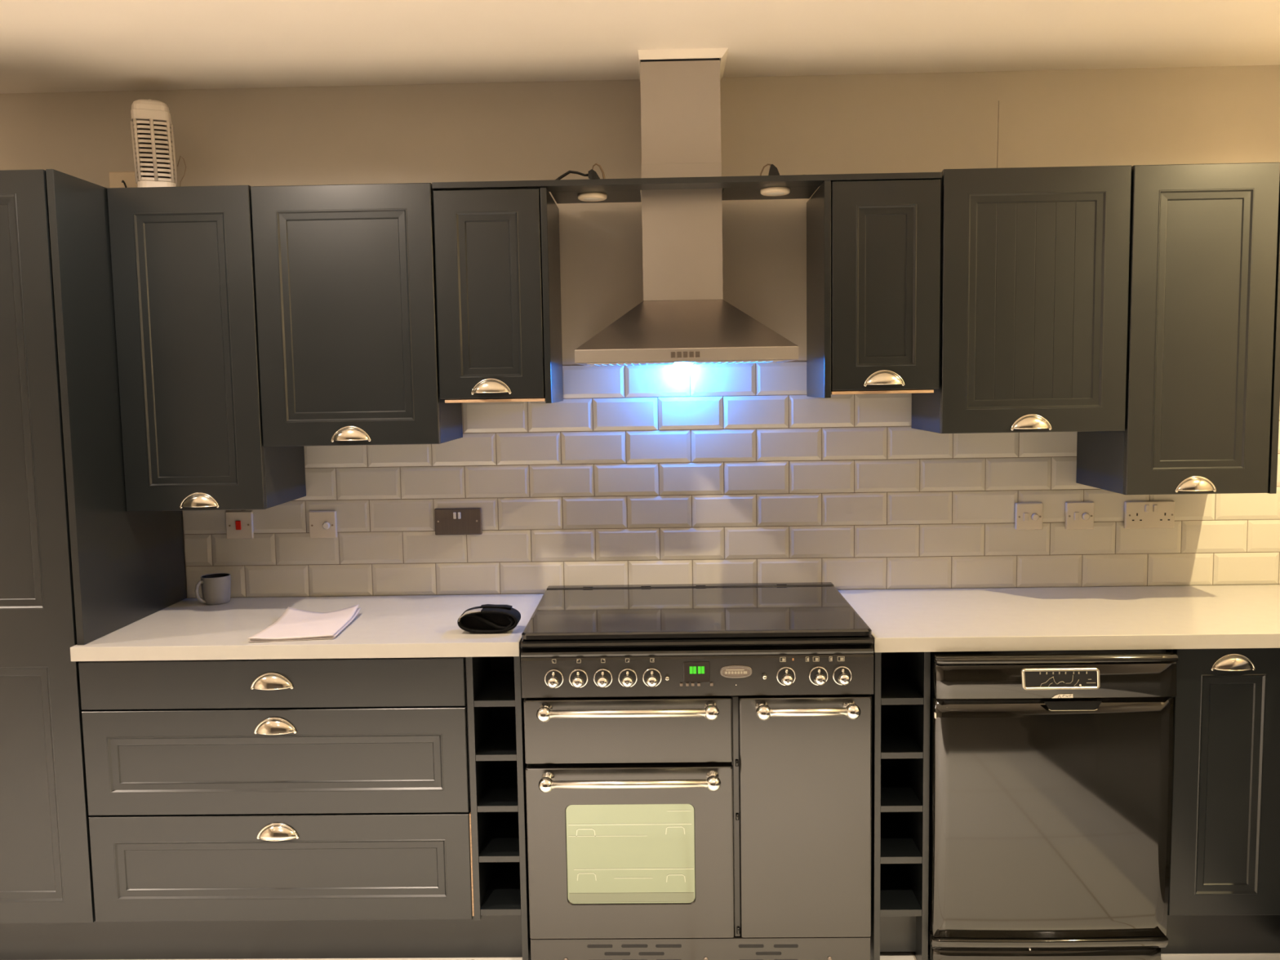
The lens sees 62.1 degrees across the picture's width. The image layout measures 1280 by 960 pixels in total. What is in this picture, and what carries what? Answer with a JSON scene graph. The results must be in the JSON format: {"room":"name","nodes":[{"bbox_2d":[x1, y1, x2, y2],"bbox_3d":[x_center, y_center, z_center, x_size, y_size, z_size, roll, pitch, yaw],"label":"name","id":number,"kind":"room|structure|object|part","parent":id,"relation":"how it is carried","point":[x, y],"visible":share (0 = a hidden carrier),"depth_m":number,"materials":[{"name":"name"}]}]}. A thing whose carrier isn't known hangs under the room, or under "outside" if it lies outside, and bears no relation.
{"room":"kitchen","nodes":[
{"label":"kitchen","id":0,"kind":"room"},
{"bbox_2d":[0,65,1279,598],"bbox_3d":[-0.465,0.025,3.380,5.770,2.471,0.101,-1,5,1],"label":"wall","id":1,"kind":"structure","parent":0,"point":[921,122],"depth_m":3.23,"materials":[{"name":"beige paint"}]},
{"bbox_2d":[108,171,142,187],"bbox_3d":[-1.548,-0.899,3.255,0.146,0.086,0.020,-1,5,1],"label":"wall socket","id":2,"kind":"object","parent":1,"relation":"attached to","point":[129,177],"visible":0.16,"depth_m":3.25,"materials":[{"name":"beige plastic"}]},
{"bbox_2d":[106,185,306,511],"bbox_3d":[-1.252,-0.373,3.108,0.392,0.890,0.379,-1,5,1],"label":"upper cabinet","id":3,"kind":"object","parent":1,"relation":"attached to","point":[182,258],"visible":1,"depth_m":2.95,"materials":[{"name":"wood"}]},
{"bbox_2d":[130,99,186,187],"bbox_3d":[-1.392,-0.961,3.108,0.166,0.288,0.115,-3,6,-24],"label":"heater","id":4,"kind":"object","parent":3,"relation":"on","point":[151,126],"visible":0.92,"depth_m":3.06,"materials":[{"name":"white plastic"}]},
{"bbox_3d":[-1.333,-0.886,3.127,0.052,0.131,0.010,-1,5,-4],"label":"cord","id":5,"kind":"part","parent":4,"relation":"part of","materials":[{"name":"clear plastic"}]},
{"bbox_3d":[-1.236,0.058,2.970,0.112,0.045,0.026,-1,5,1],"label":"cup handle","id":6,"kind":"part","parent":3,"relation":"part of","materials":[{"name":"silver metal"}]},
{"bbox_2d":[250,182,462,446],"bbox_3d":[-0.807,-0.465,3.091,0.494,0.711,0.379,-1,5,1],"label":"upper cabinet","id":7,"kind":"object","parent":1,"relation":"attached to","point":[345,274],"visible":1,"depth_m":2.93,"materials":[{"name":"wood"}]},
{"bbox_3d":[-0.804,-0.127,2.945,0.112,0.045,0.026,-1,5,1],"label":"cup handle","id":8,"kind":"part","parent":7,"relation":"part of","materials":[{"name":"silver metal"}]},
{"bbox_2d":[432,187,563,403],"bbox_3d":[-0.401,-0.515,3.078,0.310,0.584,0.379,-1,5,1],"label":"upper cabinet","id":9,"kind":"object","parent":1,"relation":"attached to","point":[488,246],"depth_m":2.92,"materials":[{"name":"wood"}]},
{"bbox_3d":[-0.411,-0.257,2.925,0.112,0.045,0.026,-1,5,1],"label":"cup handle","id":10,"kind":"part","parent":9,"relation":"part of","materials":[{"name":"silver metal"}]},
{"bbox_3d":[-0.254,-0.519,3.088,0.017,0.584,0.354,-1,5,1],"label":"end panel","id":11,"kind":"part","parent":9,"relation":"part of","materials":[{"name":"grey wood"}]},
{"bbox_2d":[431,172,941,204],"bbox_3d":[0.126,-0.824,3.019,1.377,0.016,0.287,-1,5,1],"label":"shelf","id":12,"kind":"object","parent":9,"relation":"on","point":[801,186],"visible":0.77,"depth_m":2.89,"materials":[{"name":"wood"}]},
{"bbox_2d":[555,163,604,179],"bbox_3d":[-0.175,-0.856,2.979,0.157,0.062,0.025,-1,5,-3],"label":"cable","id":13,"kind":"object","parent":12,"relation":"on","point":[592,174],"visible":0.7,"depth_m":2.98,"materials":[{"name":"black plastic"}]},
{"bbox_2d":[577,192,606,201],"bbox_3d":[-0.136,-0.805,3.032,0.083,0.013,0.083,-1,5,1],"label":"recessed light","id":14,"kind":"object","parent":12,"relation":"attached to","point":[586,197],"visible":1,"depth_m":3.01,"materials":[{"name":"beige plastic"}]},
{"bbox_2d":[760,163,779,175],"bbox_3d":[0.363,-0.859,2.973,0.059,0.050,0.020,-1,5,1],"label":"cable","id":15,"kind":"object","parent":12,"relation":"on","point":[773,171],"visible":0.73,"depth_m":2.96,"materials":[{"name":"black plastic"}]},
{"bbox_2d":[760,186,790,195],"bbox_3d":[0.381,-0.810,2.992,0.083,0.013,0.083,-1,5,1],"label":"recessed light","id":16,"kind":"object","parent":12,"relation":"attached to","point":[770,191],"visible":1,"depth_m":2.97,"materials":[{"name":"beige plastic"}]},
{"bbox_2d":[574,57,798,368],"bbox_3d":[0.120,-0.754,3.006,0.592,0.868,0.462,-1,5,1],"label":"hood","id":17,"kind":"object","parent":1,"relation":"attached to","point":[683,318],"visible":1,"depth_m":2.96,"materials":[{"name":"silver metal"}]},
{"bbox_2d":[182,361,1279,598],"bbox_3d":[0.438,-0.008,3.305,3.757,0.714,0.009,-1,5,1],"label":"tile backsplash","id":18,"kind":"structure","parent":1,"relation":"attached to","point":[696,473],"depth_m":3.31,"materials":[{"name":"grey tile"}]},
{"bbox_2d":[225,511,253,538],"bbox_3d":[-1.258,0.142,3.340,0.084,0.087,0.014,-1,5,1],"label":"wall switch","id":19,"kind":"object","parent":18,"relation":"attached to","point":[239,524],"visible":1,"depth_m":3.34,"materials":[{"name":"white plastic"}]},
{"bbox_2d":[308,511,337,537],"bbox_3d":[-0.995,0.140,3.333,0.085,0.085,0.018,-1,5,1],"label":"dimmer switch","id":20,"kind":"object","parent":18,"relation":"attached to","point":[322,524],"visible":1,"depth_m":3.33,"materials":[{"name":"white plastic"}]},
{"bbox_2d":[322,521,329,528],"bbox_3d":[-0.982,0.143,3.328,0.023,0.023,0.008,-1,5,1],"label":"knob","id":21,"kind":"object","parent":20,"relation":"attached to","point":[326,525],"depth_m":3.32,"materials":[{"name":"white plastic"}]},
{"bbox_2d":[434,507,482,534],"bbox_3d":[-0.568,0.130,3.325,0.146,0.083,0.014,-1,5,1],"label":"wall socket","id":22,"kind":"object","parent":18,"relation":"attached to","point":[457,521],"visible":1,"depth_m":3.32,"materials":[{"name":"silver metal"}]},
{"bbox_2d":[1014,502,1043,529],"bbox_3d":[1.204,0.113,3.288,0.083,0.084,0.018,-1,5,1],"label":"wall socket","id":23,"kind":"object","parent":18,"relation":"attached to","point":[1028,516],"visible":1,"depth_m":3.29,"materials":[{"name":"white plastic"}]},
{"bbox_2d":[1031,513,1039,520],"bbox_3d":[1.220,0.115,3.283,0.023,0.023,0.008,-1,5,1],"label":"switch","id":24,"kind":"object","parent":23,"relation":"attached to","point":[1034,517],"depth_m":3.28,"materials":[{"name":"white plastic"}]},
{"bbox_2d":[1065,502,1094,529],"bbox_3d":[1.359,0.111,3.285,0.086,0.085,0.018,-1,5,1],"label":"wall socket","id":25,"kind":"object","parent":18,"relation":"attached to","point":[1078,515],"visible":1,"depth_m":3.28,"materials":[{"name":"white plastic"}]},
{"bbox_2d":[1081,512,1089,519],"bbox_3d":[1.375,0.113,3.280,0.023,0.023,0.008,-1,5,1],"label":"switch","id":26,"kind":"object","parent":25,"relation":"attached to","point":[1085,516],"depth_m":3.28,"materials":[{"name":"white plastic"}]},
{"bbox_2d":[1124,500,1174,528],"bbox_3d":[1.573,0.108,3.282,0.151,0.084,0.014,-1,5,1],"label":"wall socket","id":27,"kind":"object","parent":18,"relation":"attached to","point":[1137,514],"visible":1,"depth_m":3.28,"materials":[{"name":"white plastic"}]},
{"bbox_2d":[806,178,941,398],"bbox_3d":[0.662,-0.534,3.056,0.314,0.585,0.379,-1,5,1],"label":"upper cabinet","id":28,"kind":"object","parent":1,"relation":"attached to","point":[886,234],"depth_m":2.90,"materials":[{"name":"wood"}]},
{"bbox_3d":[0.514,-0.533,3.072,0.018,0.585,0.354,-1,5,1],"label":"end panel","id":29,"kind":"part","parent":28,"relation":"part of","materials":[{"name":"grey wood"}]},
{"bbox_3d":[0.669,-0.278,2.902,0.112,0.045,0.026,-1,5,1],"label":"cup handle","id":30,"kind":"part","parent":28,"relation":"part of","materials":[{"name":"silver metal"}]},
{"bbox_2d":[911,165,1131,433],"bbox_3d":[1.077,-0.500,3.051,0.501,0.712,0.379,-1,5,1],"label":"upper cabinet","id":31,"kind":"object","parent":1,"relation":"attached to","point":[1034,261],"visible":0.99,"depth_m":2.89,"materials":[{"name":"wood"}]},
{"bbox_3d":[1.073,-0.158,2.906,0.112,0.045,0.026,-1,5,1],"label":"cup handle","id":32,"kind":"part","parent":31,"relation":"part of","materials":[{"name":"silver metal"}]},
{"bbox_2d":[1075,162,1279,494],"bbox_3d":[1.540,-0.418,3.050,0.410,0.892,0.379,-1,5,1],"label":"upper cabinet","id":33,"kind":"object","parent":1,"relation":"attached to","point":[1202,256],"depth_m":2.89,"materials":[{"name":"wood"}]},
{"bbox_3d":[1.527,0.012,2.913,0.112,0.045,0.026,-1,5,1],"label":"cup handle","id":34,"kind":"part","parent":33,"relation":"part of","materials":[{"name":"silver metal"}]},
{"bbox_3d":[1.736,-0.423,3.059,0.018,0.892,0.354,-1,5,1],"label":"end panel","id":35,"kind":"part","parent":33,"relation":"part of","materials":[{"name":"grey wood"}]},
{"bbox_2d":[0,0,1279,93],"bbox_3d":[-0.538,-0.982,0.522,5.770,0.060,5.609,-1,5,1],"label":"ceiling","id":36,"kind":"structure","parent":0,"point":[46,46],"depth_m":2.82,"materials":[{"name":"paint"}]},
{"bbox_2d":[637,47,728,84],"bbox_3d":[0.121,-1.185,3.063,0.250,0.022,0.286,-1,5,1],"label":"trim","id":37,"kind":"structure","parent":36,"relation":"attached to","point":[693,53],"depth_m":2.93,"materials":[{"name":"paint"}]},
{"bbox_2d":[457,951,1279,959],"bbox_3d":[-0.496,1.538,0.754,5.770,0.060,5.609,-1,5,1],"label":"floor","id":38,"kind":"structure","parent":0,"point":[883,955],"depth_m":2.86,"materials":[{"name":"tile"}]},
{"bbox_2d":[0,169,95,923],"bbox_3d":[-1.768,0.179,3.055,0.596,1.966,0.604,-1,5,1],"label":"tall cabinet","id":39,"kind":"object","parent":38,"relation":"on","point":[46,869],"visible":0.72,"depth_m":2.77,"materials":[{"name":"wood"}]},
{"bbox_2d":[45,168,186,644],"bbox_3d":[-1.460,-0.201,3.015,0.019,1.212,0.604,-1,5,1],"label":"end panel","id":40,"kind":"object","parent":39,"relation":"attached to","point":[128,566],"visible":0.69,"depth_m":2.85,"materials":[{"name":"wood"}]},
{"bbox_2d":[0,915,522,959],"bbox_3d":[-1.183,1.245,2.922,1.740,0.148,0.021,-1,5,1],"label":"plinth","id":41,"kind":"object","parent":38,"relation":"on","point":[491,936],"visible":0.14,"depth_m":2.91,"materials":[{"name":"wood"}]},
{"bbox_2d":[78,657,473,921],"bbox_3d":[-0.950,0.791,3.083,1.015,0.716,0.628,-1,5,1],"label":"drawer unit","id":42,"kind":"object","parent":38,"relation":"on","point":[274,789],"visible":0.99,"depth_m":2.80,"materials":[{"name":"wood"}]},
{"bbox_3d":[-0.958,0.524,2.756,0.112,0.045,0.026,-1,5,1],"label":"cup handle","id":43,"kind":"part","parent":42,"relation":"part of","materials":[{"name":"silver metal"}]},
{"bbox_3d":[-0.960,0.531,2.780,1.010,0.128,0.020,-1,5,1],"label":"drawer","id":44,"kind":"part","parent":42,"relation":"part of","materials":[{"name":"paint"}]},
{"bbox_3d":[-0.953,0.642,2.767,0.112,0.045,0.026,-1,5,1],"label":"cup handle","id":45,"kind":"part","parent":42,"relation":"part of","materials":[{"name":"silver metal"}]},
{"bbox_3d":[-0.956,0.739,2.798,1.010,0.282,0.021,-1,5,1],"label":"drawer","id":46,"kind":"part","parent":42,"relation":"part of","materials":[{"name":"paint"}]},
{"bbox_3d":[-0.956,0.926,2.793,0.112,0.045,0.026,-1,5,1],"label":"cup handle","id":47,"kind":"part","parent":42,"relation":"part of","materials":[{"name":"silver metal"}]},
{"bbox_3d":[-0.952,1.028,2.825,1.010,0.289,0.021,-1,5,1],"label":"drawer","id":48,"kind":"part","parent":42,"relation":"part of","materials":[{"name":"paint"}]},
{"bbox_2d":[70,593,543,661],"bbox_3d":[-0.885,0.414,3.050,1.164,0.038,0.626,-1,5,1],"label":"countertop","id":49,"kind":"structure","parent":42,"relation":"on","point":[412,626],"depth_m":2.87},
{"bbox_2d":[194,573,231,604],"bbox_3d":[-1.310,0.337,3.281,0.088,0.085,0.100,-1,5,1],"label":"mug","id":50,"kind":"object","parent":49,"relation":"on","point":[215,587],"visible":1,"depth_m":3.25,"materials":[{"name":"grey ceramic"}]},
{"bbox_3d":[-1.342,0.344,3.246,0.010,0.073,0.034,3,7,38],"label":"handle","id":51,"kind":"part","parent":50,"relation":"part of","materials":[{"name":"grey ceramic"}]},
{"bbox_2d":[248,604,360,641],"bbox_3d":[-0.909,0.391,2.925,0.223,0.031,0.328,-1,5,1],"label":"paper stack","id":52,"kind":"object","parent":49,"relation":"on","point":[294,624],"visible":1,"depth_m":2.92,"materials":[{"name":"white paper"}]},
{"bbox_2d":[457,604,520,633],"bbox_3d":[-0.403,0.371,2.849,0.160,0.067,0.078,-1,5,1],"label":"pouch","id":53,"kind":"object","parent":49,"relation":"on","point":[486,618],"visible":1,"depth_m":2.83,"materials":[{"name":"black fabric"}]},
{"bbox_2d":[466,653,530,959],"bbox_3d":[-0.370,0.857,3.077,0.146,0.864,0.575,-1,5,1],"label":"wine rack","id":54,"kind":"object","parent":38,"relation":"on","point":[498,828],"visible":0.76,"depth_m":2.84,"materials":[{"name":"wood"}]},
{"bbox_3d":[-0.431,0.783,3.071,0.016,0.716,0.575,-1,5,1],"label":"panel","id":55,"kind":"part","parent":54,"relation":"part of","materials":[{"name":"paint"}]},
{"bbox_2d":[473,671,515,706],"bbox_3d":[-0.375,0.568,2.906,0.108,0.016,0.283,-1,5,1],"label":"shelf","id":56,"kind":"object","parent":54,"relation":"attached to","point":[496,688],"depth_m":2.85,"materials":[{"name":"wood"}]},
{"bbox_2d":[475,720,516,760],"bbox_3d":[-0.373,0.712,2.919,0.108,0.017,0.283,-1,5,1],"label":"shelf","id":57,"kind":"object","parent":54,"relation":"attached to","point":[497,742],"depth_m":2.87,"materials":[{"name":"wood"}]},
{"bbox_2d":[476,767,518,812],"bbox_3d":[-0.371,0.850,2.932,0.108,0.017,0.283,-1,5,1],"label":"shelf","id":58,"kind":"object","parent":54,"relation":"attached to","point":[499,791],"depth_m":2.88,"materials":[{"name":"wood"}]},
{"bbox_2d":[478,813,519,862],"bbox_3d":[-0.368,0.986,2.944,0.108,0.017,0.283,-1,5,1],"label":"shelf","id":59,"kind":"object","parent":54,"relation":"attached to","point":[500,842],"depth_m":2.90,"materials":[{"name":"wood"}]},
{"bbox_2d":[480,862,520,915],"bbox_3d":[-0.366,1.132,2.958,0.108,0.017,0.283,-1,5,1],"label":"shelf","id":60,"kind":"object","parent":54,"relation":"attached to","point":[501,895],"depth_m":2.91,"materials":[{"name":"wood"}]},
{"bbox_3d":[-0.369,0.776,3.078,0.108,0.704,0.018,-1,5,1],"label":"panel","id":61,"kind":"part","parent":54,"relation":"part of","materials":[{"name":"grey wood"}]},
{"bbox_3d":[-0.305,0.856,3.076,0.016,0.864,0.575,-1,5,1],"label":"panel","id":62,"kind":"part","parent":54,"relation":"part of","materials":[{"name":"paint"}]},
{"bbox_2d":[520,582,873,959],"bbox_3d":[0.156,0.819,3.024,0.896,0.932,0.702,-1,5,1],"label":"range cooker","id":63,"kind":"object","parent":38,"relation":"on","point":[698,757],"visible":1,"depth_m":2.75,"materials":[{"name":"black metal"}]},
{"bbox_3d":[-0.241,0.589,2.693,0.039,0.039,0.070,-1,5,1],"label":"handle","id":64,"kind":"part","parent":63,"relation":"part of","materials":[{"name":"metal"}]},
{"bbox_3d":[-0.238,0.771,2.710,0.039,0.039,0.070,-1,5,1],"label":"handle","id":65,"kind":"part","parent":63,"relation":"part of","materials":[{"name":"metal"}]},
{"bbox_3d":[-0.219,0.506,2.711,0.049,0.049,0.004,-1,5,1],"label":"knob","id":66,"kind":"part","parent":63,"relation":"part of","materials":[{"name":"metal"}]},
{"bbox_3d":[-0.157,0.506,2.709,0.049,0.049,0.004,-1,5,1],"label":"knob","id":67,"kind":"part","parent":63,"relation":"part of","materials":[{"name":"metal"}]},
{"bbox_3d":[-0.094,0.505,2.708,0.049,0.049,0.004,-1,5,1],"label":"knob","id":68,"kind":"part","parent":63,"relation":"part of","materials":[{"name":"metal"}]},
{"bbox_3d":[-0.031,0.504,2.707,0.049,0.049,0.004,-1,5,1],"label":"knob","id":69,"kind":"part","parent":63,"relation":"part of","materials":[{"name":"metal"}]},
{"bbox_3d":[-0.031,0.587,2.674,0.397,0.021,0.021,-1,5,1],"label":"handle","id":70,"kind":"part","parent":63,"relation":"part of","materials":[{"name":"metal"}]},
{"bbox_3d":[-0.030,0.643,2.745,0.534,0.170,0.036,-1,5,1],"label":"grill door","id":71,"kind":"part","parent":63,"relation":"part of","materials":[{"name":"grey metal"}]},
{"bbox_3d":[-0.026,0.769,2.690,0.400,0.021,0.021,-1,5,1],"label":"handle","id":72,"kind":"part","parent":63,"relation":"part of","materials":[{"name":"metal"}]},
{"bbox_3d":[-0.025,0.967,2.775,0.534,0.462,0.036,-1,5,1],"label":"oven door","id":73,"kind":"part","parent":63,"relation":"part of","materials":[{"name":"grey metal"}]},
{"bbox_3d":[0.031,0.503,2.706,0.049,0.049,0.004,-1,5,1],"label":"knob","id":74,"kind":"part","parent":63,"relation":"part of","materials":[{"name":"metal"}]},
{"bbox_3d":[0.155,0.339,3.310,0.889,0.028,0.044,-1,5,1],"label":"vent trim","id":75,"kind":"part","parent":63,"relation":"part of","materials":[{"name":"metal"}]},
{"bbox_3d":[0.149,0.369,2.998,0.896,0.019,0.580,-1,5,1],"label":"glass lid","id":76,"kind":"part","parent":63,"relation":"part of","materials":[{"name":"black glass"}]},
{"bbox_2d":[680,662,713,686],"bbox_3d":[0.143,0.493,2.703,0.085,0.062,0.006,-1,5,1],"label":"clock","id":77,"kind":"object","parent":63,"relation":"on","point":[691,673],"depth_m":2.70,"materials":[{"name":"plastic"}]},
{"bbox_3d":[0.144,0.425,2.721,0.895,0.038,0.045,-1,5,1],"label":"rail","id":78,"kind":"part","parent":63,"relation":"part of","materials":[{"name":"black metal"}]},
{"bbox_3d":[0.145,0.497,2.727,0.895,0.105,0.044,-1,5,1],"label":"control panel","id":79,"kind":"part","parent":63,"relation":"part of","materials":[{"name":"black metal"}]},
{"bbox_3d":[0.158,1.242,2.804,0.891,0.088,0.027,-1,5,1],"label":"drawer","id":80,"kind":"part","parent":63,"relation":"part of","materials":[{"name":"grey metal"}]},
{"bbox_3d":[0.180,0.583,2.684,0.039,0.039,0.070,-1,5,1],"label":"handle","id":81,"kind":"part","parent":63,"relation":"part of","materials":[{"name":"metal"}]},
{"bbox_3d":[0.186,0.765,2.701,0.039,0.039,0.070,-1,5,1],"label":"handle","id":82,"kind":"part","parent":63,"relation":"part of","materials":[{"name":"metal"}]},
{"bbox_2d":[731,695,740,933],"bbox_3d":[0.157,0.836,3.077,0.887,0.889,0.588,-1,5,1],"label":"gap","id":83,"kind":"object","parent":63,"relation":"in","point":[731,695],"depth_m":2.78,"materials":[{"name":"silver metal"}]},
{"bbox_3d":[0.311,0.582,2.682,0.039,0.039,0.070,-1,5,1],"label":"handle","id":84,"kind":"part","parent":63,"relation":"part of","materials":[{"name":"metal"}]},
{"bbox_3d":[0.371,0.498,2.699,0.049,0.049,0.004,-1,5,1],"label":"knob","id":85,"kind":"part","parent":63,"relation":"part of","materials":[{"name":"metal"}]},
{"bbox_3d":[0.428,0.871,2.757,0.338,0.641,0.036,-1,5,1],"label":"tall oven door","id":86,"kind":"part","parent":63,"relation":"part of","materials":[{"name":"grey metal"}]},
{"bbox_3d":[0.421,0.582,2.664,0.198,0.021,0.021,-1,5,1],"label":"handle","id":87,"kind":"part","parent":63,"relation":"part of","materials":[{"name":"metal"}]},
{"bbox_3d":[0.453,0.497,2.697,0.049,0.049,0.004,-1,5,1],"label":"knob","id":88,"kind":"part","parent":63,"relation":"part of","materials":[{"name":"metal"}]},
{"bbox_3d":[0.513,0.496,2.696,0.049,0.049,0.004,-1,5,1],"label":"knob","id":89,"kind":"part","parent":63,"relation":"part of","materials":[{"name":"metal"}]},
{"bbox_3d":[0.533,0.579,2.677,0.039,0.039,0.070,-1,5,1],"label":"handle","id":90,"kind":"part","parent":63,"relation":"part of","materials":[{"name":"metal"}]},
{"bbox_2d":[870,651,930,959],"bbox_3d":[0.687,0.841,3.055,0.142,0.864,0.575,-1,5,1],"label":"wine rack","id":91,"kind":"object","parent":38,"relation":"on","point":[901,696],"visible":0.65,"depth_m":2.82,"materials":[{"name":"wood"}]},
{"bbox_3d":[0.624,0.842,3.057,0.016,0.864,0.575,-1,5,1],"label":"panel","id":92,"kind":"part","parent":91,"relation":"part of","materials":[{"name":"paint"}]},
{"bbox_3d":[0.686,0.765,3.057,0.110,0.714,0.018,-1,5,1],"label":"panel","id":93,"kind":"part","parent":91,"relation":"part of","materials":[{"name":"grey wood"}]},
{"bbox_2d":[880,863,921,916],"bbox_3d":[0.689,1.125,2.937,0.110,0.019,0.283,-1,5,1],"label":"shelf","id":94,"kind":"object","parent":91,"relation":"attached to","point":[899,897],"depth_m":2.88,"materials":[{"name":"wood"}]},
{"bbox_2d":[880,813,922,863],"bbox_3d":[0.686,0.982,2.924,0.110,0.019,0.283,-1,5,1],"label":"shelf","id":95,"kind":"object","parent":91,"relation":"attached to","point":[899,845],"depth_m":2.86,"materials":[{"name":"wood"}]},
{"bbox_2d":[880,766,922,812],"bbox_3d":[0.684,0.843,2.911,0.110,0.017,0.283,-1,5,1],"label":"shelf","id":96,"kind":"object","parent":91,"relation":"attached to","point":[899,793],"depth_m":2.85,"materials":[{"name":"wood"}]},
{"bbox_2d":[880,717,923,758],"bbox_3d":[0.682,0.701,2.898,0.110,0.017,0.283,-1,5,1],"label":"shelf","id":97,"kind":"object","parent":91,"relation":"attached to","point":[898,740],"depth_m":2.84,"materials":[{"name":"wood"}]},
{"bbox_2d":[880,668,923,705],"bbox_3d":[0.679,0.558,2.885,0.110,0.018,0.283,-1,5,1],"label":"shelf","id":98,"kind":"object","parent":91,"relation":"attached to","point":[898,686],"depth_m":2.82,"materials":[{"name":"wood"}]},
{"bbox_3d":[0.750,0.840,3.054,0.016,0.864,0.575,-1,5,1],"label":"panel","id":99,"kind":"part","parent":91,"relation":"part of","materials":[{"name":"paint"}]},
{"bbox_2d":[928,648,1177,959],"bbox_3d":[1.061,0.836,3.019,0.604,0.848,0.632,-1,5,1],"label":"dishwasher","id":100,"kind":"object","parent":38,"relation":"on","point":[1051,771],"visible":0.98,"depth_m":2.71,"materials":[{"name":"black metal"}]},
{"bbox_3d":[1.062,1.250,2.786,0.588,0.064,0.031,-1,5,1],"label":"kick panel","id":101,"kind":"part","parent":100,"relation":"part of","materials":[{"name":"black metal"}]},
{"bbox_3d":[1.062,1.202,2.770,0.602,0.033,0.053,-1,5,1],"label":"rail","id":102,"kind":"part","parent":100,"relation":"part of","materials":[{"name":"black metal"}]},
{"bbox_3d":[1.049,0.451,2.698,0.600,0.020,0.060,-1,5,1],"label":"rail","id":103,"kind":"part","parent":100,"relation":"part of","materials":[{"name":"black metal"}]},
{"bbox_3d":[1.058,0.500,2.674,0.183,0.042,0.002,-1,5,1],"label":"display panel","id":104,"kind":"part","parent":100,"relation":"part of","materials":[{"name":"black plastic"}]},
{"bbox_2d":[1160,648,1279,955],"bbox_3d":[1.560,0.829,3.039,0.364,0.865,0.628,-1,5,1],"label":"base cabinet","id":105,"kind":"object","parent":38,"relation":"on","point":[1225,839],"depth_m":2.75,"materials":[{"name":"wood"}]},
{"bbox_3d":[1.562,1.204,2.866,0.364,0.148,0.021,-1,5,1],"label":"plinth","id":106,"kind":"part","parent":105,"relation":"part of","materials":[{"name":"grey wood"}]},
{"bbox_3d":[1.514,0.465,2.704,0.112,0.045,0.026,-1,5,1],"label":"cup handle","id":107,"kind":"part","parent":105,"relation":"part of","materials":[{"name":"silver metal"}]},
{"bbox_3d":[1.971,0.888,1.506,0.610,0.716,2.420,-1,5,1],"label":"base cabinet","id":108,"kind":"object","parent":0,"visible":0},
{"bbox_2d":[838,584,1279,652],"bbox_3d":[1.436,0.491,1.791,1.712,0.038,3.060,-1,5,1],"label":"countertop","id":109,"kind":"structure","parent":108,"relation":"on","point":[1187,616],"depth_m":2.89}
]}

